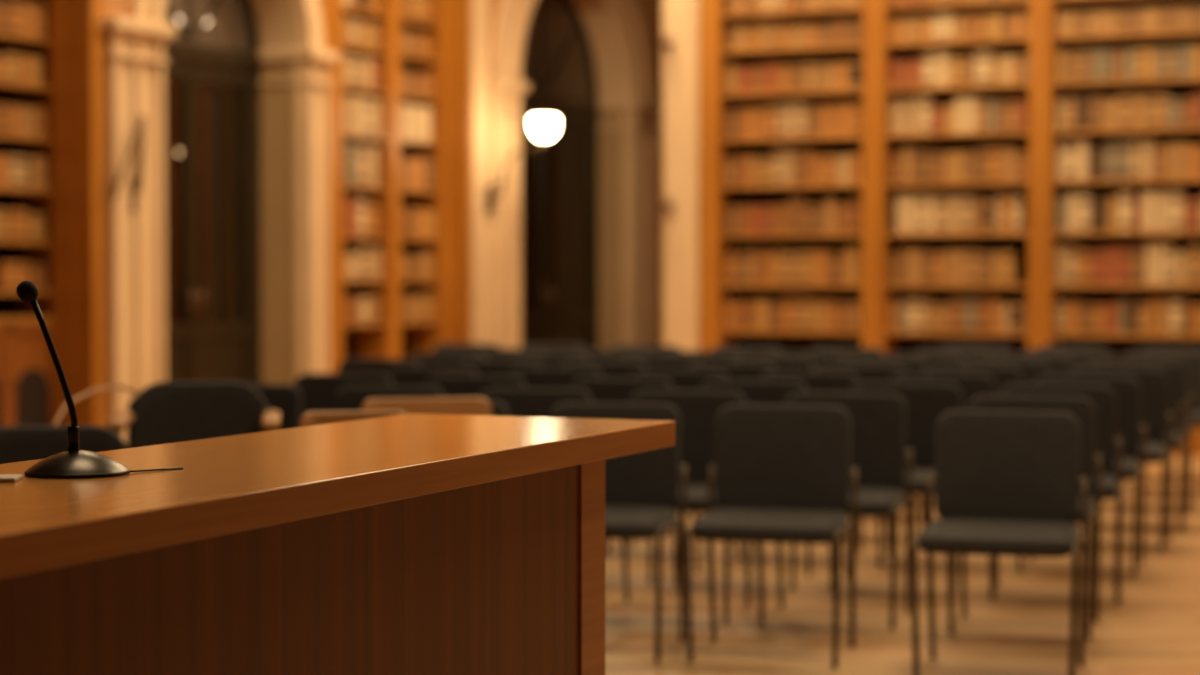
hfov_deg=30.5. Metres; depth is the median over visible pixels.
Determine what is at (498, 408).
padded chair
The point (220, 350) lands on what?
door
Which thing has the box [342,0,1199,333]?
books
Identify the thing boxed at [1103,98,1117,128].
book
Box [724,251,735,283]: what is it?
book
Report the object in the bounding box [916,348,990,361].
padded chair
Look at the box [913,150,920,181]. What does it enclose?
book
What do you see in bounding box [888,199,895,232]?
book
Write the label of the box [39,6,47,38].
book
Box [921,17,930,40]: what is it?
book
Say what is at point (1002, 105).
book
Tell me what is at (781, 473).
padded chair
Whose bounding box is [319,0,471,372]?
bookcase
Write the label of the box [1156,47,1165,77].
book
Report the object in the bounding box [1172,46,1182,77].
book
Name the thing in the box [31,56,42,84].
book
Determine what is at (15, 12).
book
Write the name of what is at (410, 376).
padded chair
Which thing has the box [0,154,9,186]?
book
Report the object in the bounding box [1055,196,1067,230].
book
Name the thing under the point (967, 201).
book
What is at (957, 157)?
book
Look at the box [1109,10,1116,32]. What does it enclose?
book
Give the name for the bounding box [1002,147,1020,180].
book
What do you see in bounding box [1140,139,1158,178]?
book
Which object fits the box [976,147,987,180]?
book
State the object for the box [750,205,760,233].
book
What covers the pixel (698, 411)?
padded chair
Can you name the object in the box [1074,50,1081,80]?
book
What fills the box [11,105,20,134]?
book
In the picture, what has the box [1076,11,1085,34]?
book
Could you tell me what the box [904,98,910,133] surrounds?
book
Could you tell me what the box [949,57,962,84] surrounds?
book
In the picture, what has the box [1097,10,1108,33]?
book
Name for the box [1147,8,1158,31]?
book
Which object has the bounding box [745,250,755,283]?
book
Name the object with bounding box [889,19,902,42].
book
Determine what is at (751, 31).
book
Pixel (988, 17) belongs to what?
book
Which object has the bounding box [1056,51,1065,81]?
book
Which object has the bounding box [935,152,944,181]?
book
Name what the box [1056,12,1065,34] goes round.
book
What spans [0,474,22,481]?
card
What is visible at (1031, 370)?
padded chair
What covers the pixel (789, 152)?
book
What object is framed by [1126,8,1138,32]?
book
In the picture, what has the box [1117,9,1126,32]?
book
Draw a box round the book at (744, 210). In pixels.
[739,205,749,233]
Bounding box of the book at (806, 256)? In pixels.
[801,251,812,283]
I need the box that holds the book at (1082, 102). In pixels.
[1076,96,1088,128]
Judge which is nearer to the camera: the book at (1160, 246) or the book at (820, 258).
the book at (1160, 246)
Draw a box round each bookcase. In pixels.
[0,0,106,426]
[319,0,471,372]
[699,0,873,351]
[873,0,1040,355]
[1039,0,1199,455]
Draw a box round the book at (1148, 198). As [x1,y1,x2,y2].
[1141,191,1156,230]
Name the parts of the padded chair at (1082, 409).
leg, leg, backrest, seat, leg, rail, leg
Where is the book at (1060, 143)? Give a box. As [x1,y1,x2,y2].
[1056,139,1064,179]
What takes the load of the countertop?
on the bookcase at (73, 306)
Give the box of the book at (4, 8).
[0,0,8,32]
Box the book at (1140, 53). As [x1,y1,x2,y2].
[1135,47,1145,78]
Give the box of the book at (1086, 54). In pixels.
[1082,50,1091,80]
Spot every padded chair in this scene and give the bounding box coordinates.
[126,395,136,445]
[249,384,301,429]
[294,373,392,416]
[334,386,444,410]
[338,358,420,375]
[388,366,477,386]
[411,353,486,366]
[425,375,525,397]
[433,343,499,352]
[459,360,541,375]
[476,348,546,359]
[480,388,592,416]
[489,401,508,415]
[509,367,602,388]
[513,354,589,367]
[521,344,586,353]
[550,402,686,662]
[561,361,646,377]
[571,378,674,583]
[572,349,644,361]
[605,369,731,557]
[612,345,681,355]
[620,355,700,512]
[622,390,750,622]
[666,351,741,362]
[674,380,810,589]
[685,404,857,668]
[686,363,775,523]
[711,346,781,356]
[731,357,813,371]
[737,371,861,559]
[757,392,912,629]
[769,351,845,370]
[810,347,883,358]
[814,364,905,541]
[829,382,961,596]
[842,358,926,521]
[877,373,998,565]
[883,353,962,372]
[911,410,1087,674]
[912,366,1022,541]
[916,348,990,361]
[941,344,1011,356]
[947,395,1102,639]
[961,360,1048,383]
[989,384,1122,603]
[990,354,1072,375]
[1017,375,1146,576]
[1019,349,1095,369]
[1038,345,1109,360]
[1069,367,1172,551]
[1089,361,1185,531]
[1094,355,1192,513]
[1122,350,1199,495]
[1140,346,1199,351]
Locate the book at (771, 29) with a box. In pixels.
[765,23,777,47]
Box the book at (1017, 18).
[1011,12,1026,36]
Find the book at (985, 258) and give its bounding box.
[979,252,992,283]
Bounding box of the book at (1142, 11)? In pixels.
[1139,8,1146,31]
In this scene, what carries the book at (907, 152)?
on the bookcase at (1027, 243)
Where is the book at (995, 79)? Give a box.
[991,54,1002,83]
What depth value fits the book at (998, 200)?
16.05 m
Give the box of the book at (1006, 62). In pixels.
[1000,55,1013,83]
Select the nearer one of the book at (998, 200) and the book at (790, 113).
the book at (998, 200)
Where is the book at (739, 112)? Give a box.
[735,109,742,137]
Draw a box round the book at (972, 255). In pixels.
[967,250,984,283]
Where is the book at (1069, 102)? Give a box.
[1064,97,1075,129]
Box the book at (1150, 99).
[1145,93,1156,126]
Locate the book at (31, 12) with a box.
[23,4,39,37]
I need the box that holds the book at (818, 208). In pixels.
[814,203,823,232]
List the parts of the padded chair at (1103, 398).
leg, leg, backrest, seat, leg, leg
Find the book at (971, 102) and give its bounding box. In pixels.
[966,97,981,131]
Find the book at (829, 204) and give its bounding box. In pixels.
[824,199,842,232]
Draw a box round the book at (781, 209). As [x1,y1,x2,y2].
[776,204,786,233]
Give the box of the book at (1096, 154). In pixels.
[1089,147,1103,178]
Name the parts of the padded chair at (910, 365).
backrest, leg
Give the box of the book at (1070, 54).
[1065,50,1074,80]
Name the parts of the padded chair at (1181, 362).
backrest, seat, leg, leg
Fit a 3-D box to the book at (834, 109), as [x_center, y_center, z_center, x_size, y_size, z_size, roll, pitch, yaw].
[1.800,-1.633,16.608,0.082,0.234,0.178,1,2,23]
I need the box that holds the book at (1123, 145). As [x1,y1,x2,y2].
[1118,140,1128,178]
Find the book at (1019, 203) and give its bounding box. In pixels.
[1012,196,1026,231]
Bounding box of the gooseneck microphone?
[16,281,182,478]
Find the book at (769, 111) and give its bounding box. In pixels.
[764,106,775,136]
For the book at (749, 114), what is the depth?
16.78 m
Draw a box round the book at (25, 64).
[20,54,31,83]
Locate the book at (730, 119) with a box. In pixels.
[725,109,735,137]
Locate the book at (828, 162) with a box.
[821,155,836,183]
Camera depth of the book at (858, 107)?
16.44 m
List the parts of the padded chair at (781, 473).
leg, leg, seat, backrest, leg, rail, leg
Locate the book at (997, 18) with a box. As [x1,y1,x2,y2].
[992,13,1002,37]
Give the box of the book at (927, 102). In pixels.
[922,97,936,132]
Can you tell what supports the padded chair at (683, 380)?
on the floor
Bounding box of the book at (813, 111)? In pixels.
[808,106,819,135]
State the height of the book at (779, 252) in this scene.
0.264 m
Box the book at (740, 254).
[735,250,745,283]
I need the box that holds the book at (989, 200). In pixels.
[985,196,993,231]
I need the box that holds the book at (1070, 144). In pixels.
[1064,139,1075,179]
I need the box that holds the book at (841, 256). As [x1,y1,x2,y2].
[838,253,844,283]
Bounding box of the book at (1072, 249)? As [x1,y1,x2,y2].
[1067,244,1082,283]
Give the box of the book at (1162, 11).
[1159,7,1166,30]
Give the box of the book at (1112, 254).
[1105,247,1120,283]
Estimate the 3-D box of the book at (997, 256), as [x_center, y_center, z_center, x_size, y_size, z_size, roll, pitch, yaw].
[2.931,-0.510,16.149,0.059,0.236,0.179,1,2,23]
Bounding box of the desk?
[0,413,674,674]
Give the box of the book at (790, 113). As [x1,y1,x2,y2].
[786,104,794,136]
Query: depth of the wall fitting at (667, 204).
16.83 m
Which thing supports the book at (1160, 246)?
on the bookcase at (1178, 87)
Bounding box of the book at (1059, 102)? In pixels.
[1056,99,1063,129]
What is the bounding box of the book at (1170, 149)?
[1165,144,1175,177]
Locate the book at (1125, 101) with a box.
[1118,94,1132,127]
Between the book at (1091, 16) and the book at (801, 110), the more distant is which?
the book at (801, 110)
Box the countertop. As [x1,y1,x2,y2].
[0,316,52,323]
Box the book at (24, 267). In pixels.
[18,262,30,283]
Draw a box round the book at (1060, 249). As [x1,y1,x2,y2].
[1055,244,1066,283]
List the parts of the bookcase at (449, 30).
panel, shelf, shelf, shelf, shelf, shelf, shelf, shelf, shelf, panel, shelf, shelf, shelf, shelf, shelf, shelf, shelf, shelf, panel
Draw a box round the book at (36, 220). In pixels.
[29,213,45,240]
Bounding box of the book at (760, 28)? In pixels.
[755,24,764,47]
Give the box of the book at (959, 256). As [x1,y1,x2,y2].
[953,250,966,283]
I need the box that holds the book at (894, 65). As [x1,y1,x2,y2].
[889,60,898,86]
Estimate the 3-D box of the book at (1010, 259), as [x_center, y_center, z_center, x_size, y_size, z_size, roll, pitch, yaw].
[3.007,-0.512,16.128,0.093,0.242,0.184,1,2,23]
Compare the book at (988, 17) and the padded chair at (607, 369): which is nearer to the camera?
the padded chair at (607, 369)
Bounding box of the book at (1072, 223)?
[1067,194,1077,230]
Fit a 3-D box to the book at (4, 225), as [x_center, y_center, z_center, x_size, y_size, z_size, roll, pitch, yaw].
[-3.934,-0.736,14.301,0.155,0.204,0.111,1,2,27]
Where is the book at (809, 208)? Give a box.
[805,204,813,232]
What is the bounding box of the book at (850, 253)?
[845,248,861,283]
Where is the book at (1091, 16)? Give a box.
[1086,11,1096,33]
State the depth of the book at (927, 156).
16.26 m
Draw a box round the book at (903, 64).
[899,60,908,86]
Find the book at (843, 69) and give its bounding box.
[837,62,849,88]
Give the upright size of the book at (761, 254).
0.263 m
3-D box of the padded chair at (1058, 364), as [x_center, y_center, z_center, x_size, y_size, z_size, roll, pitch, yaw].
[2.384,0.513,12.250,0.521,0.826,0.558,0,2,15]
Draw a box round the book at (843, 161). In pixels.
[837,155,849,183]
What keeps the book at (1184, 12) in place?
on the bookcase at (1178, 87)
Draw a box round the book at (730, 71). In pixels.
[725,65,740,92]
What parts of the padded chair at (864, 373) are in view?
backrest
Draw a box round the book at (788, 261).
[782,252,793,283]
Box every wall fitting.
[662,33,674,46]
[662,196,674,208]
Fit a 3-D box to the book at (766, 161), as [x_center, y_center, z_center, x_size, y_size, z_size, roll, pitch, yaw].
[1.298,-1.269,16.825,0.075,0.215,0.163,1,2,23]
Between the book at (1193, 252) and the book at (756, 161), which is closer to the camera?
the book at (1193, 252)
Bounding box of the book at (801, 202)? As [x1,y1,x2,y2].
[797,198,812,232]
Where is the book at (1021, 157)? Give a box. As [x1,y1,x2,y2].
[1015,151,1027,180]
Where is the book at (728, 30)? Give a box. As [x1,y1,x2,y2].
[725,27,732,49]
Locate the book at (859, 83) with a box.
[857,58,861,87]
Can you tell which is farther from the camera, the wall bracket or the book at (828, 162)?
the book at (828, 162)
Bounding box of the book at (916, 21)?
[912,17,920,41]
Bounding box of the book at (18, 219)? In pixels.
[8,209,28,239]
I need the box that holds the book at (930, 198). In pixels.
[926,194,941,231]
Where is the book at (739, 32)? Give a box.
[733,26,747,48]
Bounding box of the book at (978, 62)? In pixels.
[974,51,982,83]
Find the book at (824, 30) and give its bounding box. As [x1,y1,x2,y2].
[818,24,831,45]
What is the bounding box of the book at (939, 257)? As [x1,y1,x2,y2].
[933,252,944,283]
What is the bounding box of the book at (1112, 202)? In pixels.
[1107,195,1117,230]
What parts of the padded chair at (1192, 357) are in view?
backrest, seat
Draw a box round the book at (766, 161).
[762,157,771,184]
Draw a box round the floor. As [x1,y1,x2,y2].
[605,455,1199,674]
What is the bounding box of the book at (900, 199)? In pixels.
[896,194,905,232]
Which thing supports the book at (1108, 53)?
on the bookcase at (1178, 87)
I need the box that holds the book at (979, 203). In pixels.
[973,198,984,231]
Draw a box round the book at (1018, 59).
[1013,55,1022,82]
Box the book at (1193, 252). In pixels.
[1187,246,1199,283]
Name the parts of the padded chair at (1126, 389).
leg, backrest, seat, leg, rail, leg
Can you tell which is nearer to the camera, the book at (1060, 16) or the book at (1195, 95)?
the book at (1195, 95)
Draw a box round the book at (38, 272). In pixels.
[30,264,47,289]
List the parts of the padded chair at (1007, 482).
leg, leg, seat, backrest, leg, rail, leg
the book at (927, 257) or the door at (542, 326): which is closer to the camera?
the book at (927, 257)
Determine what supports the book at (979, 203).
on the bookcase at (1027, 243)
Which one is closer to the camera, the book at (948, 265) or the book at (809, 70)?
the book at (948, 265)
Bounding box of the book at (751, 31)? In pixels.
[747,26,755,48]
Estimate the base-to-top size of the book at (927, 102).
0.268 m
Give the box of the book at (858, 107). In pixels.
[854,104,861,134]
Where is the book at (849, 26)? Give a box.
[844,21,855,43]
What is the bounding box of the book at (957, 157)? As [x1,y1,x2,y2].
[952,152,962,181]
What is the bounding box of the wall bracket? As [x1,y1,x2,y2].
[112,115,145,212]
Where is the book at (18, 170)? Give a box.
[9,155,28,187]
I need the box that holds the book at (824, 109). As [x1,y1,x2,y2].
[820,105,829,135]
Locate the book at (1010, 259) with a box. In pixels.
[1001,251,1018,283]
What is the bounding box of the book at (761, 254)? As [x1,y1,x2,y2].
[755,249,774,283]
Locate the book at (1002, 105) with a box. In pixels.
[998,101,1006,130]
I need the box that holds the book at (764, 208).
[761,205,768,233]
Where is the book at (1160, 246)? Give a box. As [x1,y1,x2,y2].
[1155,241,1165,283]
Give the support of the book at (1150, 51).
on the bookcase at (1178, 87)
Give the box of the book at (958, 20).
[954,16,963,39]
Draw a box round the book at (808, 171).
[803,151,820,183]
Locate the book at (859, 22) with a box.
[856,19,862,43]
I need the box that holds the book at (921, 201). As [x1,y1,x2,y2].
[917,194,925,232]
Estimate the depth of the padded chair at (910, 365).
11.78 m
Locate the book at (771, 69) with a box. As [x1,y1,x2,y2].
[765,63,782,91]
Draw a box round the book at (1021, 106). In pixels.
[1015,100,1028,130]
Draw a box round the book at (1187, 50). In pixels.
[1183,46,1191,76]
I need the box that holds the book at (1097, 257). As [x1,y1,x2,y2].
[1089,250,1104,283]
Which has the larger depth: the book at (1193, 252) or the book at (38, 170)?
the book at (1193, 252)
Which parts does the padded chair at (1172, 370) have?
backrest, seat, leg, leg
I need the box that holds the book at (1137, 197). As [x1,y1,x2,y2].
[1133,194,1140,230]
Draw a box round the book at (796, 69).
[791,64,802,90]
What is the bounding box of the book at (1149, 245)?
[1145,241,1154,283]
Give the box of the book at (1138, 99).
[1133,94,1144,127]
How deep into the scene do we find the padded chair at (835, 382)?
10.14 m
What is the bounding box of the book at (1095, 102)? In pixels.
[1089,96,1105,128]
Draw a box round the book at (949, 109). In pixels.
[945,105,953,132]
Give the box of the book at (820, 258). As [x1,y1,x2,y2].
[813,251,827,283]
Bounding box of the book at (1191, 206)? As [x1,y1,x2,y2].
[1184,199,1199,230]
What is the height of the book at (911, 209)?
0.284 m
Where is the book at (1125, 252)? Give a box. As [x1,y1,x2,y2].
[1120,247,1134,283]
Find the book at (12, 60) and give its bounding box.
[0,52,20,82]
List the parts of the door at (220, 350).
handle, handle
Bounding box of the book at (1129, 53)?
[1124,48,1134,78]
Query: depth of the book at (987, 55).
16.06 m
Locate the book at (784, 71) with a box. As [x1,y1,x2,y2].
[778,65,790,90]
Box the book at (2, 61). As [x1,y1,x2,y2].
[0,56,4,80]
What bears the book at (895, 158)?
on the bookcase at (1027, 243)
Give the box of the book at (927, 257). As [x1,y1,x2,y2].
[922,252,933,283]
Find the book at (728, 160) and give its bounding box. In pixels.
[725,157,732,185]
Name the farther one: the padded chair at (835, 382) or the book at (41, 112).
the book at (41, 112)
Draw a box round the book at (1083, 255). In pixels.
[1078,250,1089,283]
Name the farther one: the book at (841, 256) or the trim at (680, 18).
the trim at (680, 18)
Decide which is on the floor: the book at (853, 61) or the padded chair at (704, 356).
the padded chair at (704, 356)
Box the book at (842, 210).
[836,203,848,232]
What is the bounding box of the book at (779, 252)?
[775,249,789,283]
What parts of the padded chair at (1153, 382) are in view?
backrest, seat, leg, rail, leg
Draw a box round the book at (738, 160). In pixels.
[733,155,744,184]
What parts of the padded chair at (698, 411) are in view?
leg, backrest, seat, leg, leg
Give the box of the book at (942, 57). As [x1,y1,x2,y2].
[936,51,954,85]
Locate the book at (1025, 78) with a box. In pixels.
[1022,55,1028,82]
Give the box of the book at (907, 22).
[903,18,911,41]
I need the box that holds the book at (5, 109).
[0,103,11,134]
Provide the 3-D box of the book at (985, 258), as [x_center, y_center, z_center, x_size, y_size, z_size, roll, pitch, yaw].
[2.854,-0.511,16.174,0.096,0.236,0.179,1,2,23]
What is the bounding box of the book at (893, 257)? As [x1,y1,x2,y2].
[889,253,898,283]
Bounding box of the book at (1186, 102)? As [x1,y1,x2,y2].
[1182,98,1191,126]
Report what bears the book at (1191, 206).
on the bookcase at (1178, 87)
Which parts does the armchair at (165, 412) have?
bent rail, armrest, leg, backrest, armrest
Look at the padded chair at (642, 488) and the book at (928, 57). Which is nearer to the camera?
the padded chair at (642, 488)
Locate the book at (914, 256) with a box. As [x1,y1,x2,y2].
[907,249,927,283]
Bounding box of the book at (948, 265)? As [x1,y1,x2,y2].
[944,250,952,283]
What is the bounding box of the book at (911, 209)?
[905,194,917,232]
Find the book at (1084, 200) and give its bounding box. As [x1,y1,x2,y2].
[1078,194,1094,230]
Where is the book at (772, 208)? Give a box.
[769,205,775,233]
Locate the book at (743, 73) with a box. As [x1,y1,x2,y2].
[737,67,750,92]
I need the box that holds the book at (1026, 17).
[1024,14,1028,36]
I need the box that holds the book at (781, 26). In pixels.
[777,23,790,46]
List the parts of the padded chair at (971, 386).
leg, leg, backrest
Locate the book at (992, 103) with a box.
[988,99,1002,131]
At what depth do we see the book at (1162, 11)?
15.56 m
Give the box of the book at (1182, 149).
[1175,143,1191,177]
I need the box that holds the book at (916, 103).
[911,97,921,132]
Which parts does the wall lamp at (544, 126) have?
mounting plate, lamp shade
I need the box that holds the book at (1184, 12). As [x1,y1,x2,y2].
[1178,6,1189,29]
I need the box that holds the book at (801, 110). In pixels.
[794,104,813,136]
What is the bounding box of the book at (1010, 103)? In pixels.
[1007,100,1014,130]
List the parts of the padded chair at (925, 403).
leg, leg, backrest, seat, leg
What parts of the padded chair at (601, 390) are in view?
backrest, leg, leg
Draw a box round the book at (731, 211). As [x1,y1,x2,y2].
[725,205,738,233]
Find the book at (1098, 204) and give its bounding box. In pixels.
[1091,197,1107,230]
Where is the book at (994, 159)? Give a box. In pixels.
[987,147,1001,180]
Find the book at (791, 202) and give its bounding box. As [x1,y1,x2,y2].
[787,198,796,233]
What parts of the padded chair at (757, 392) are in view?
leg, leg, backrest, leg, leg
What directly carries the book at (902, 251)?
on the bookcase at (1027, 243)
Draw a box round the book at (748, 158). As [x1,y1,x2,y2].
[744,155,758,184]
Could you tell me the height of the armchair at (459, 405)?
0.886 m
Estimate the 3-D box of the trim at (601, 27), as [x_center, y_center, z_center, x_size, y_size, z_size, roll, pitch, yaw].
[-0.448,-1.354,20.593,0.480,4.081,2.302,1,2,27]
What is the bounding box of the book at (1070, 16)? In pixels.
[1066,11,1075,34]
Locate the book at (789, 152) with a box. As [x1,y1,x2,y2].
[786,149,801,184]
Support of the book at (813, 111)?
on the bookcase at (714, 147)
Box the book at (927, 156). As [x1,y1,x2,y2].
[921,149,939,181]
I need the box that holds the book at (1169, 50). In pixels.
[1166,47,1172,77]
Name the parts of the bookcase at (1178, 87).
shelf, shelf, shelf, shelf, shelf, shelf, shelf, shelf, panel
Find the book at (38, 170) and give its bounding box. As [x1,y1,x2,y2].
[28,156,48,188]
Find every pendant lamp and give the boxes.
[176,0,182,24]
[178,0,181,155]
[204,0,209,24]
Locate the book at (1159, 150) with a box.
[1154,145,1164,177]
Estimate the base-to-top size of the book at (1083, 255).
0.249 m
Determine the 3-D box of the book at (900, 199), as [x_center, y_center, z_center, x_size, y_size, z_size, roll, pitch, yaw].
[2.270,-0.922,16.428,0.069,0.284,0.215,1,2,23]
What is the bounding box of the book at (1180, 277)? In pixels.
[1174,251,1186,283]
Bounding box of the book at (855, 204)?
[849,198,861,232]
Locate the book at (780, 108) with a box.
[776,104,785,136]
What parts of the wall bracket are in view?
mounting plate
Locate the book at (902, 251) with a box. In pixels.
[899,248,913,283]
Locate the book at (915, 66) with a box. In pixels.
[909,60,921,86]
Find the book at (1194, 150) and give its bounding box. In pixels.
[1188,145,1199,177]
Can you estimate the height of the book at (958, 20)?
0.181 m
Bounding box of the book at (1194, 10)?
[1190,6,1199,29]
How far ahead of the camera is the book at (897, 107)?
16.34 m
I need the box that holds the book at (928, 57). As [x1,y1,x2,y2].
[922,51,935,85]
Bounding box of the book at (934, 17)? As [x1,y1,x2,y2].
[930,14,937,40]
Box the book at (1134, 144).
[1129,139,1139,178]
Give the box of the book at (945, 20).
[938,13,957,39]
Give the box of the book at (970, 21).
[964,15,976,38]
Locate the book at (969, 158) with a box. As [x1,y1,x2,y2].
[963,151,975,181]
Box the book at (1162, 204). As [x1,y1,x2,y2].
[1156,191,1168,230]
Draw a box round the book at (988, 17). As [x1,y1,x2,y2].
[985,13,991,37]
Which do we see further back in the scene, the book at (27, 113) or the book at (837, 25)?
the book at (837, 25)
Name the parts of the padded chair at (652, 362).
backrest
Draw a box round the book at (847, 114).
[840,104,854,134]
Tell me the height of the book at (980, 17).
0.189 m
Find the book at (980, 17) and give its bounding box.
[977,14,984,38]
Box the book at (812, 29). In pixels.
[808,25,817,45]
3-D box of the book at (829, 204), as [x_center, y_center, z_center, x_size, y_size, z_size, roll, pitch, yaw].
[1.764,-0.914,16.640,0.091,0.256,0.195,1,2,23]
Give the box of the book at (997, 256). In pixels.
[993,252,1001,283]
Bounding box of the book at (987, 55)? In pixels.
[982,51,996,83]
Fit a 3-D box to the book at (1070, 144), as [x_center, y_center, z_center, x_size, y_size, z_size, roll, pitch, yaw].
[3.425,-1.284,15.936,0.080,0.294,0.224,1,2,23]
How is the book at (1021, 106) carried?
on the bookcase at (1027, 243)
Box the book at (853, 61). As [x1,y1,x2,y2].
[849,58,857,88]
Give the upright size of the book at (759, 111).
0.227 m
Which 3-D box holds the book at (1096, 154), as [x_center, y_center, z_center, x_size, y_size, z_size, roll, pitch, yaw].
[3.588,-1.252,15.851,0.098,0.236,0.179,1,2,23]
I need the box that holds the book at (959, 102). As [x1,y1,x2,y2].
[954,97,965,131]
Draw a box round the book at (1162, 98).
[1156,93,1171,126]
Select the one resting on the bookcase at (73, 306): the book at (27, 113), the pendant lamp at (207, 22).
the book at (27, 113)
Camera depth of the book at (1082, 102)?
15.78 m
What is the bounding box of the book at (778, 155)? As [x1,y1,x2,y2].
[772,149,785,184]
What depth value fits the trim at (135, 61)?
14.89 m
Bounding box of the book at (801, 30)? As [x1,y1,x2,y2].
[795,24,810,46]
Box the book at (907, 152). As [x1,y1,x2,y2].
[903,148,918,182]
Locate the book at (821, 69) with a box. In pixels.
[816,63,826,89]
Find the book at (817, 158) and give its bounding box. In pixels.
[814,155,820,183]
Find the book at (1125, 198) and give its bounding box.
[1118,191,1136,230]
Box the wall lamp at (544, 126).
[487,111,557,212]
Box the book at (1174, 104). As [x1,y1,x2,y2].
[1168,98,1181,126]
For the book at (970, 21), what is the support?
on the bookcase at (1027, 243)
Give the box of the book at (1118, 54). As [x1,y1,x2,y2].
[1113,48,1123,79]
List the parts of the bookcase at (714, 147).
shelf, shelf, shelf, shelf, shelf, shelf, shelf, shelf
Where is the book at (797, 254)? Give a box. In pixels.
[793,251,800,283]
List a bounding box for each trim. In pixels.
[101,0,338,442]
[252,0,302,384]
[471,0,489,343]
[487,0,659,347]
[566,0,628,349]
[645,0,661,344]
[662,0,699,350]
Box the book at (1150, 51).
[1146,47,1155,78]
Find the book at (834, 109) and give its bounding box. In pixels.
[830,105,839,135]
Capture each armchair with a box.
[0,425,127,463]
[52,381,280,447]
[299,410,404,426]
[361,397,490,415]
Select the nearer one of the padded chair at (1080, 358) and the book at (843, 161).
the padded chair at (1080, 358)
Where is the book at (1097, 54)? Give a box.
[1092,49,1103,79]
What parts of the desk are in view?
panel, panel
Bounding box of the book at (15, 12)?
[8,1,23,34]
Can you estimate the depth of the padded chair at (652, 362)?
12.19 m
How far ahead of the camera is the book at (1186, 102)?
15.52 m
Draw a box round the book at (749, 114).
[743,108,755,137]
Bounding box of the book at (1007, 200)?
[1003,196,1011,231]
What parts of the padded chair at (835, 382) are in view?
leg, backrest, leg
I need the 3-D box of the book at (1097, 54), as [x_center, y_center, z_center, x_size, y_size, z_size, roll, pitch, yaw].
[3.590,-1.951,15.814,0.078,0.226,0.172,1,2,23]
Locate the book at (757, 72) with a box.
[751,66,764,91]
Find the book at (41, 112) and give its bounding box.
[35,107,47,137]
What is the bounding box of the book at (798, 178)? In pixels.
[793,151,803,183]
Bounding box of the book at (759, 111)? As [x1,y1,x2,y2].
[756,108,763,136]
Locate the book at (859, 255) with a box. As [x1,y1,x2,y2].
[857,253,861,283]
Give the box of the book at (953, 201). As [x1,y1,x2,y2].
[948,195,960,231]
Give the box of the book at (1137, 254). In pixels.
[1131,248,1144,283]
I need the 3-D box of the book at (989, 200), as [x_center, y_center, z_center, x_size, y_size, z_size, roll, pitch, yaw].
[2.883,-0.905,16.174,0.070,0.264,0.200,1,2,23]
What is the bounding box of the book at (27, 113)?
[20,106,35,136]
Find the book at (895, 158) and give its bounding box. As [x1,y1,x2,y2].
[889,152,902,182]
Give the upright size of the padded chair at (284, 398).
0.826 m
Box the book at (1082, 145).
[1076,139,1093,179]
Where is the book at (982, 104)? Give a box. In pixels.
[977,99,987,131]
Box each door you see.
[164,0,261,383]
[521,0,599,349]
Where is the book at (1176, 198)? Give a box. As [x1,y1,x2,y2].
[1169,190,1187,230]
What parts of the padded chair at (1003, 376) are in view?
leg, leg, backrest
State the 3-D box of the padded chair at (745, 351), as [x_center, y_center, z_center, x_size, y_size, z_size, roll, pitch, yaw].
[0.865,0.473,13.656,0.521,0.826,0.558,0,2,17]
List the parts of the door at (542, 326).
handle, handle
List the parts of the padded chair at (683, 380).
leg, backrest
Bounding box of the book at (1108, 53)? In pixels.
[1103,49,1112,79]
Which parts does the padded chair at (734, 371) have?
backrest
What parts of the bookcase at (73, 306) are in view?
cupboard door, panel, shelf, shelf, shelf, shelf, shelf, shelf, cupboard door, panel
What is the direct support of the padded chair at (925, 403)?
on the floor
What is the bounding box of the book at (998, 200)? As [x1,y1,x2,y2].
[994,196,1002,231]
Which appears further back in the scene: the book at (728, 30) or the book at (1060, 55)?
the book at (728, 30)
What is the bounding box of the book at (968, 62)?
[963,57,973,84]
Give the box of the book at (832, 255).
[828,251,844,283]
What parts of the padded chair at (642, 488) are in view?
backrest, seat, leg, rail, leg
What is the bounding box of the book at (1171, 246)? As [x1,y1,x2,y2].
[1166,241,1178,283]
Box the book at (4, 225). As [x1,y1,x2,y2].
[0,208,9,239]
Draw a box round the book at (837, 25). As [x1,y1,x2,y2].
[832,20,845,44]
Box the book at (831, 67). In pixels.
[827,63,836,88]
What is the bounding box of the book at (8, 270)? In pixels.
[0,262,18,290]
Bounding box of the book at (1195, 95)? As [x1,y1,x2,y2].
[1191,92,1199,125]
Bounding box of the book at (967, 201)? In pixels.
[960,195,978,231]
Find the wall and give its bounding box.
[105,0,644,321]
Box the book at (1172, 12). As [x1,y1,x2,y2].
[1167,7,1178,30]
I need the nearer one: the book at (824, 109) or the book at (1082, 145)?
the book at (1082, 145)
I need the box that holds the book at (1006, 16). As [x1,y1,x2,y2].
[1003,13,1010,37]
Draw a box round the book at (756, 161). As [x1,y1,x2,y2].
[752,157,761,184]
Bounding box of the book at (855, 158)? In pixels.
[850,153,861,182]
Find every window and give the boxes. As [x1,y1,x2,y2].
[165,0,246,323]
[521,0,584,312]
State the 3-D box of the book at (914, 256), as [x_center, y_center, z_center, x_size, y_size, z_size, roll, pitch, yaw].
[2.364,-0.528,16.393,0.109,0.258,0.196,1,2,23]
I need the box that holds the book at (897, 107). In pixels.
[889,98,904,133]
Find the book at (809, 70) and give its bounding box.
[803,63,815,89]
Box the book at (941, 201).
[936,196,947,231]
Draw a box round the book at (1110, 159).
[1103,140,1117,178]
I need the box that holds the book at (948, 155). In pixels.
[944,152,951,181]
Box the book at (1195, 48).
[1192,45,1199,76]
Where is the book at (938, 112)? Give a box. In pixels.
[932,105,944,132]
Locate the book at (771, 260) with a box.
[767,252,775,283]
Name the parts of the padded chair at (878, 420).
leg, leg, backrest, seat, leg, rail, leg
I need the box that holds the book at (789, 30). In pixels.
[785,26,794,46]

